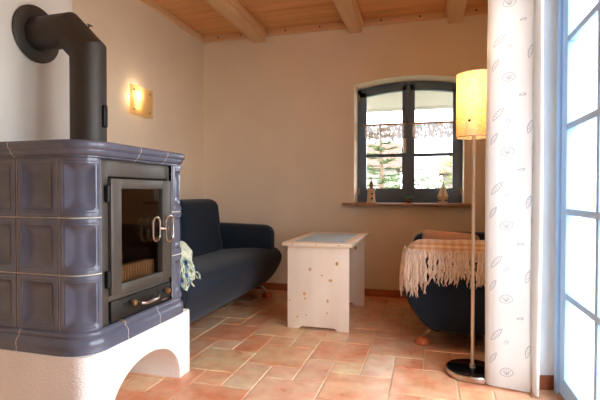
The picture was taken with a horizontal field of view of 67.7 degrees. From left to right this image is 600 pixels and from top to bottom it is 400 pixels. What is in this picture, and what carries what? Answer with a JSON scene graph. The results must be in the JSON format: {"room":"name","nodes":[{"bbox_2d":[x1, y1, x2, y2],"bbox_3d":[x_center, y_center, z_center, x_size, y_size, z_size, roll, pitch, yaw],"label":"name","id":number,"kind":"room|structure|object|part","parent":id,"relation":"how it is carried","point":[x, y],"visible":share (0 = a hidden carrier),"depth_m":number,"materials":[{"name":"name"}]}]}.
{"room":"traditional dwelling","nodes":[
{"label":"traditional dwelling","id":0,"kind":"room"},
{"bbox_2d":[0,0,71,141],"bbox_3d":[-1.402,-0.351,2.086,0.371,2.430,0.503,0,1,16],"label":"wall","id":1,"kind":"structure","parent":0,"point":[34,96],"depth_m":2.03,"materials":[{"name":"paint"}]},
{"bbox_2d":[72,0,203,198],"bbox_3d":[-1.946,-0.329,1.339,0.300,2.450,6.906,0,1,16],"label":"wall","id":2,"kind":"structure","parent":0,"point":[147,50],"depth_m":3.54,"materials":[{"name":"beige paint"}]},
{"bbox_2d":[129,83,152,118],"bbox_3d":[-1.190,-0.730,3.325,0.048,0.210,0.272,0,1,16],"label":"wall lamp","id":3,"kind":"object","parent":2,"relation":"attached to","point":[141,99],"visible":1,"depth_m":3.31,"materials":[{"name":"yellow glass"}]},
{"bbox_2d":[140,0,203,41],"bbox_3d":[-1.202,-1.525,3.319,0.020,0.062,2.013,0,1,16],"label":"trim","id":4,"kind":"structure","parent":2,"relation":"attached to","point":[152,4],"depth_m":3.76,"materials":[{"name":"brown wood"}]},
{"bbox_2d":[154,0,487,35],"bbox_3d":[-0.421,-1.590,0.879,3.472,0.150,6.906,0,1,16],"label":"ceiling","id":5,"kind":"structure","parent":0,"point":[271,14],"depth_m":3.69,"materials":[{"name":"brown wood"}]},
{"bbox_2d":[205,0,265,42],"bbox_3d":[-1.246,-1.466,1.119,0.144,0.112,6.305,0,1,16],"label":"ceiling beam","id":6,"kind":"structure","parent":5,"relation":"attached to","point":[233,11],"depth_m":3.63,"materials":[{"name":"brown wood"}]},
{"bbox_2d":[333,0,363,32],"bbox_3d":[-0.388,-1.461,0.871,0.144,0.112,6.305,0,1,16],"label":"ceiling beam","id":7,"kind":"structure","parent":5,"relation":"attached to","point":[349,11],"depth_m":3.53,"materials":[{"name":"brown wood"}]},
{"bbox_2d":[446,0,466,23],"bbox_3d":[0.399,-1.456,0.645,0.144,0.112,6.305,0,1,16],"label":"ceiling beam","id":8,"kind":"structure","parent":5,"relation":"attached to","point":[455,9],"depth_m":3.45,"materials":[{"name":"brown wood"}]},
{"bbox_2d":[204,14,487,289],"bbox_3d":[0.613,-0.371,4.039,3.222,2.450,0.300,0,1,16],"label":"wall","id":9,"kind":"structure","parent":0,"point":[281,111],"depth_m":4.01,"materials":[{"name":"beige paint"}]},
{"bbox_2d":[254,282,405,297],"bbox_3d":[0.449,0.804,3.943,2.872,0.063,0.012,0,1,16],"label":"baseboard","id":10,"kind":"structure","parent":9,"relation":"attached to","point":[270,286],"depth_m":3.88,"materials":[{"name":"ceramic"}]},
{"bbox_2d":[203,6,487,42],"bbox_3d":[0.449,-1.533,3.899,2.872,0.062,0.023,0,1,16],"label":"trim","id":11,"kind":"structure","parent":9,"relation":"attached to","point":[482,10],"depth_m":3.92,"materials":[{"name":"brown wood"}]},
{"bbox_2d":[342,202,471,206],"bbox_3d":[0.924,0.038,3.877,1.080,0.027,0.280,0,1,16],"label":"window sill","id":12,"kind":"structure","parent":9,"relation":"attached to","point":[355,203],"depth_m":3.73,"materials":[{"name":"brown wood"}]},
{"bbox_2d":[366,178,375,202],"bbox_3d":[0.628,-0.084,3.945,0.084,0.214,0.084,0,1,16],"label":"ornament","id":13,"kind":"object","parent":12,"relation":"on","point":[371,192],"visible":1,"depth_m":3.92,"materials":[{"name":"beige wood"}]},
{"bbox_2d":[403,195,412,202],"bbox_3d":[0.934,-0.007,3.858,0.081,0.065,0.044,0,1,16],"label":"ornament","id":14,"kind":"object","parent":12,"relation":"on","point":[408,200],"visible":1,"depth_m":3.84,"materials":[{"name":"teal paint"}]},
{"bbox_2d":[437,181,447,202],"bbox_3d":[1.206,-0.066,3.778,0.096,0.185,0.040,0,1,16],"label":"ornament","id":15,"kind":"object","parent":12,"relation":"on","point":[442,195],"visible":0.97,"depth_m":3.77,"materials":[{"name":"brown wood"}]},
{"bbox_2d":[357,81,461,202],"bbox_3d":[0.969,-0.516,3.990,0.922,1.078,0.120,0,1,16],"label":"window","id":16,"kind":"structure","parent":9,"relation":"in","point":[420,195],"depth_m":3.97,"materials":[{"name":"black wood"}]},
{"bbox_3d":[0.766,-0.526,4.064,0.424,1.004,0.050,0,1,16],"label":"sash","id":17,"kind":"part","parent":16,"relation":"part of","materials":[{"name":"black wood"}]},
{"bbox_2d":[363,123,405,140],"bbox_3d":[0.760,-0.609,4.026,0.393,0.156,0.026,0,1,16],"label":"lace valance","id":18,"kind":"object","parent":16,"relation":"attached to","point":[394,127],"visible":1,"depth_m":4.02,"materials":[{"name":"white fabric"}]},
{"bbox_3d":[0.760,-0.678,4.025,0.393,0.018,0.026,0,1,16],"label":"curtain rod","id":19,"kind":"part","parent":18,"relation":"part of","materials":[{"name":"gold metal"}]},
{"bbox_3d":[0.928,-0.482,3.966,0.026,0.135,0.050,0,1,16],"label":"handle","id":20,"kind":"part","parent":16,"relation":"part of","materials":[{"name":"gold metal"}]},
{"bbox_3d":[0.963,-0.526,3.974,0.036,0.978,0.014,0,1,16],"label":"meeting rail","id":21,"kind":"part","parent":16,"relation":"part of","materials":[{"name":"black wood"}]},
{"bbox_2d":[410,121,455,139],"bbox_3d":[1.157,-0.607,3.912,0.388,0.156,0.026,0,1,16],"label":"lace valance","id":22,"kind":"object","parent":16,"relation":"attached to","point":[436,126],"visible":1,"depth_m":3.90,"materials":[{"name":"white fabric"}]},
{"bbox_3d":[1.157,-0.676,3.911,0.388,0.018,0.026,0,1,16],"label":"curtain rod","id":23,"kind":"part","parent":22,"relation":"part of","materials":[{"name":"gold metal"}]},
{"bbox_3d":[1.177,-0.524,3.946,0.424,1.004,0.050,0,1,16],"label":"sash","id":24,"kind":"part","parent":16,"relation":"part of","materials":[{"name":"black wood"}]},
{"bbox_2d":[367,91,452,112],"bbox_3d":[0.698,-1.077,4.569,4.000,0.235,0.760,0,1,16],"label":"eave","id":25,"kind":"object","parent":9,"relation":"attached to","point":[424,100],"visible":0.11,"depth_m":4.64},
{"bbox_2d":[115,289,591,399],"bbox_3d":[-0.423,0.945,0.921,3.472,0.120,6.906,0,1,16],"label":"floor","id":26,"kind":"structure","parent":0,"point":[245,348],"depth_m":2.43,"materials":[{"name":"tile"}]},
{"bbox_2d":[0,139,189,399],"bbox_3d":[-0.926,0.323,1.989,0.604,1.088,0.745,0,1,16],"label":"stove","id":27,"kind":"object","parent":26,"relation":"on","point":[90,249],"visible":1,"depth_m":1.68,"materials":[{"name":"blue ceramic"}]},
{"bbox_2d":[12,4,107,141],"bbox_3d":[-1.033,-0.554,2.008,0.375,0.666,0.256,0,1,16],"label":"pipe","id":28,"kind":"object","parent":27,"relation":"on","point":[40,36],"visible":0.88,"depth_m":1.94,"materials":[{"name":"grey metal"}]},
{"bbox_3d":[-0.863,-0.368,1.970,0.025,0.100,0.026,0,1,16],"label":"damper handle","id":29,"kind":"part","parent":28,"relation":"part of","materials":[{"name":"black metal"}]},
{"bbox_3d":[-0.931,0.515,1.994,0.595,0.081,0.727,0,1,16],"label":"moulding","id":30,"kind":"part","parent":27,"relation":"part of","materials":[{"name":"blue ceramic"}]},
{"bbox_3d":[-0.926,-0.190,1.981,0.604,0.062,0.745,0,1,16],"label":"cornice","id":31,"kind":"part","parent":27,"relation":"part of","materials":[{"name":"blue ceramic"}]},
{"bbox_3d":[-0.685,0.421,1.839,0.032,0.027,0.028,0,1,16],"label":"knob","id":32,"kind":"part","parent":27,"relation":"part of","materials":[{"name":"gold metal"}]},
{"bbox_3d":[-0.697,0.177,1.919,0.066,0.682,0.487,0,1,16],"label":"stove frame","id":33,"kind":"part","parent":27,"relation":"part of","materials":[{"name":"metal"}]},
{"bbox_3d":[-0.683,0.437,1.937,0.018,0.086,0.414,0,1,16],"label":"ash drawer","id":34,"kind":"part","parent":27,"relation":"part of","materials":[{"name":"black metal"}]},
{"bbox_3d":[-0.681,0.142,1.931,0.022,0.458,0.416,0,1,16],"label":"fire door","id":35,"kind":"part","parent":27,"relation":"part of","materials":[{"name":"metal"}]},
{"bbox_3d":[-0.654,0.433,1.944,0.041,0.022,0.145,0,1,16],"label":"drawer handle","id":36,"kind":"part","parent":27,"relation":"part of","materials":[{"name":"silver metal"}]},
{"bbox_3d":[-0.625,0.131,2.026,0.042,0.128,0.148,0,1,16],"label":"door handle","id":37,"kind":"part","parent":27,"relation":"part of","materials":[{"name":"silver metal"}]},
{"bbox_3d":[-0.617,0.419,2.076,0.032,0.027,0.028,0,1,16],"label":"knob","id":38,"kind":"part","parent":27,"relation":"part of","materials":[{"name":"gold metal"}]},
{"bbox_2d":[180,199,281,323],"bbox_3d":[-0.779,0.423,3.250,0.833,0.845,1.640,0,1,16],"label":"sofa","id":39,"kind":"object","parent":26,"relation":"on","point":[232,260],"visible":0.49,"depth_m":3.39,"materials":[{"name":"blue fabric"}]},
{"bbox_2d":[180,240,200,290],"bbox_3d":[-0.766,0.389,2.507,0.388,0.338,0.263,0,1,16],"label":"throw blanket","id":40,"kind":"object","parent":39,"relation":"on","point":[187,261],"visible":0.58,"depth_m":2.45,"materials":[{"name":"white fabric"}]},
{"bbox_2d":[180,199,221,256],"bbox_3d":[-0.875,0.237,3.600,0.297,0.485,0.619,0,1,16],"label":"sofa backrest","id":41,"kind":"object","parent":39,"relation":"on","point":[201,228],"depth_m":3.51,"materials":[{"name":"blue fabric"}]},
{"bbox_3d":[-0.724,0.583,3.236,0.715,0.344,1.640,0,1,16],"label":"seat","id":42,"kind":"part","parent":39,"relation":"part of","materials":[{"name":"blue fabric"}]},
{"bbox_3d":[-0.587,0.373,3.935,0.740,0.347,0.205,0,1,16],"label":"armrest","id":43,"kind":"part","parent":39,"relation":"part of","materials":[{"name":"blue fabric"}]},
{"bbox_2d":[282,232,368,332],"bbox_3d":[0.219,0.559,3.287,0.466,0.574,0.820,0,1,16],"label":"side table","id":44,"kind":"object","parent":26,"relation":"on","point":[326,270],"visible":1,"depth_m":2.94,"materials":[{"name":"beige wood"}]},
{"bbox_3d":[0.118,0.577,2.934,0.412,0.550,0.023,0,1,16],"label":"panel","id":45,"kind":"part","parent":44,"relation":"part of","materials":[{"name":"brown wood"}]},
{"bbox_3d":[0.315,0.566,3.619,0.412,0.550,0.023,0,1,16],"label":"panel","id":46,"kind":"part","parent":44,"relation":"part of","materials":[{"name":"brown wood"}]},
{"bbox_2d":[403,232,484,345],"bbox_3d":[1.143,0.430,2.925,0.867,0.845,0.920,0,1,16],"label":"armchair","id":47,"kind":"object","parent":26,"relation":"on","point":[445,309],"visible":0.18,"depth_m":2.54,"materials":[{"name":"blue fabric"}]},
{"bbox_2d":[399,239,484,297],"bbox_3d":[0.998,0.398,2.584,0.829,0.347,0.264,0,1,16],"label":"fringed throw","id":48,"kind":"object","parent":47,"relation":"on","point":[413,268],"visible":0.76,"depth_m":2.54,"materials":[{"name":"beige fabric"}]},
{"bbox_3d":[1.088,0.589,2.943,0.750,0.344,0.920,0,1,16],"label":"seat","id":49,"kind":"part","parent":47,"relation":"part of","materials":[{"name":"blue fabric"}]},
{"bbox_3d":[1.235,0.395,3.264,0.800,0.331,0.204,0,1,16],"label":"armrest","id":50,"kind":"part","parent":47,"relation":"part of","materials":[{"name":"blue fabric"}]},
{"bbox_2d":[422,230,479,239],"bbox_3d":[0.937,0.303,2.789,0.340,0.228,0.122,0,1,16],"label":"pillow","id":51,"kind":"object","parent":47,"relation":"on","point":[428,234],"visible":0.31,"depth_m":2.74,"materials":[{"name":"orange fabric"}]},
{"bbox_3d":[1.041,0.406,2.591,0.800,0.331,0.204,0,1,16],"label":"armrest","id":52,"kind":"part","parent":47,"relation":"part of","materials":[{"name":"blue fabric"}]},
{"bbox_2d":[445,69,486,383],"bbox_3d":[0.857,0.122,2.211,0.256,1.485,0.256,0,1,16],"label":"floor lamp","id":53,"kind":"object","parent":26,"relation":"on","point":[471,85],"visible":0.84,"depth_m":2.16,"materials":[{"name":"silver metal"}]},
{"bbox_3d":[0.858,-0.463,2.202,0.167,0.311,0.167,0,1,16],"label":"lamp shade","id":54,"kind":"part","parent":53,"relation":"part of","materials":[{"name":"paper"}]},
{"bbox_2d":[539,0,557,374],"bbox_3d":[1.252,-0.338,2.062,0.460,2.450,0.175,0,1,16],"label":"wall","id":55,"kind":"structure","parent":0,"point":[550,6],"depth_m":2.04,"materials":[{"name":"white paint"}]},
{"bbox_2d":[539,375,553,389],"bbox_3d":[1.086,0.836,2.051,0.167,0.063,0.013,0,1,3],"label":"baseboard","id":56,"kind":"structure","parent":55,"relation":"attached to","point":[546,382],"depth_m":2.04,"materials":[{"name":"wood"}]},
{"bbox_2d":[577,0,597,395],"bbox_3d":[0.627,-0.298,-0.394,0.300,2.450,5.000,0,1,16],"label":"glass pane","id":57,"kind":"structure","parent":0,"point":[589,41],"depth_m":1.98,"materials":[{"name":"clear glass"}]},
{"bbox_2d":[554,0,599,399],"bbox_3d":[1.018,-0.152,1.086,0.367,2.070,1.855,0,1,16],"label":"door","id":58,"kind":"structure","parent":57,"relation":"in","point":[570,27],"depth_m":1.89,"materials":[{"name":"blue paint"}]},
{"bbox_3d":[0.934,-0.153,1.110,0.082,2.070,1.855,0,1,16],"label":"frame","id":59,"kind":"part","parent":58,"relation":"part of","materials":[{"name":"blue paint"}]},
{"bbox_3d":[0.802,-1.342,1.061,0.180,0.040,2.015,0,1,16],"label":"curtain rod","id":60,"kind":"object","parent":57,"relation":"attached to","visible":0},
{"bbox_2d":[485,0,543,396],"bbox_3d":[0.961,-0.275,2.010,0.231,2.310,0.154,0,1,16],"label":"door curtain","id":61,"kind":"object","parent":60,"relation":"hanging from","point":[515,42],"visible":1,"depth_m":2.02,"materials":[{"name":"white fabric"}]},
{"label":"outside","id":62,"kind":"structure","parent":0,"visible":0},
{"bbox_3d":[6.814,0.765,23.663,50.000,0.200,40.780,0,1,16],"label":"lawn","id":63,"kind":"structure","parent":62,"visible":0},
{"bbox_2d":[367,143,401,187],"bbox_3d":[1.999,-0.647,16.587,3.450,2.850,3.400,0,1,16],"label":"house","id":64,"kind":"structure","parent":63,"relation":"on","point":[398,163],"depth_m":15.08,"materials":[{"name":"white"}]},
{"bbox_2d":[367,120,420,187],"bbox_3d":[1.289,-0.167,7.188,1.697,2.202,1.755,0,1,-20],"label":"spruce tree","id":65,"kind":"object","parent":63,"relation":"on","point":[382,180],"visible":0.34,"depth_m":7.08,"materials":[{"name":"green plant"}]},
{"bbox_2d":[386,168,445,187],"bbox_3d":[2.757,0.011,10.866,1.718,1.724,1.223,0,1,16],"label":"bush","id":66,"kind":"object","parent":63,"relation":"on","point":[417,169],"visible":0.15,"depth_m":10.72,"materials":[{"name":"green plant"}]},
{"bbox_2d":[433,156,451,187],"bbox_3d":[3.045,-0.038,8.562,1.612,1.902,1.668,0,1,-22],"label":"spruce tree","id":67,"kind":"object","parent":63,"relation":"on","point":[450,163],"visible":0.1,"depth_m":8.53,"materials":[{"name":"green plant"}]},
{"bbox_2d":[438,157,451,187],"bbox_3d":[5.909,-0.384,15.985,1.800,2.350,2.400,0,1,16],"label":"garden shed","id":68,"kind":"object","parent":63,"relation":"on","point":[442,167],"visible":0.2,"depth_m":15.41,"materials":[{"name":"white"}]}
]}

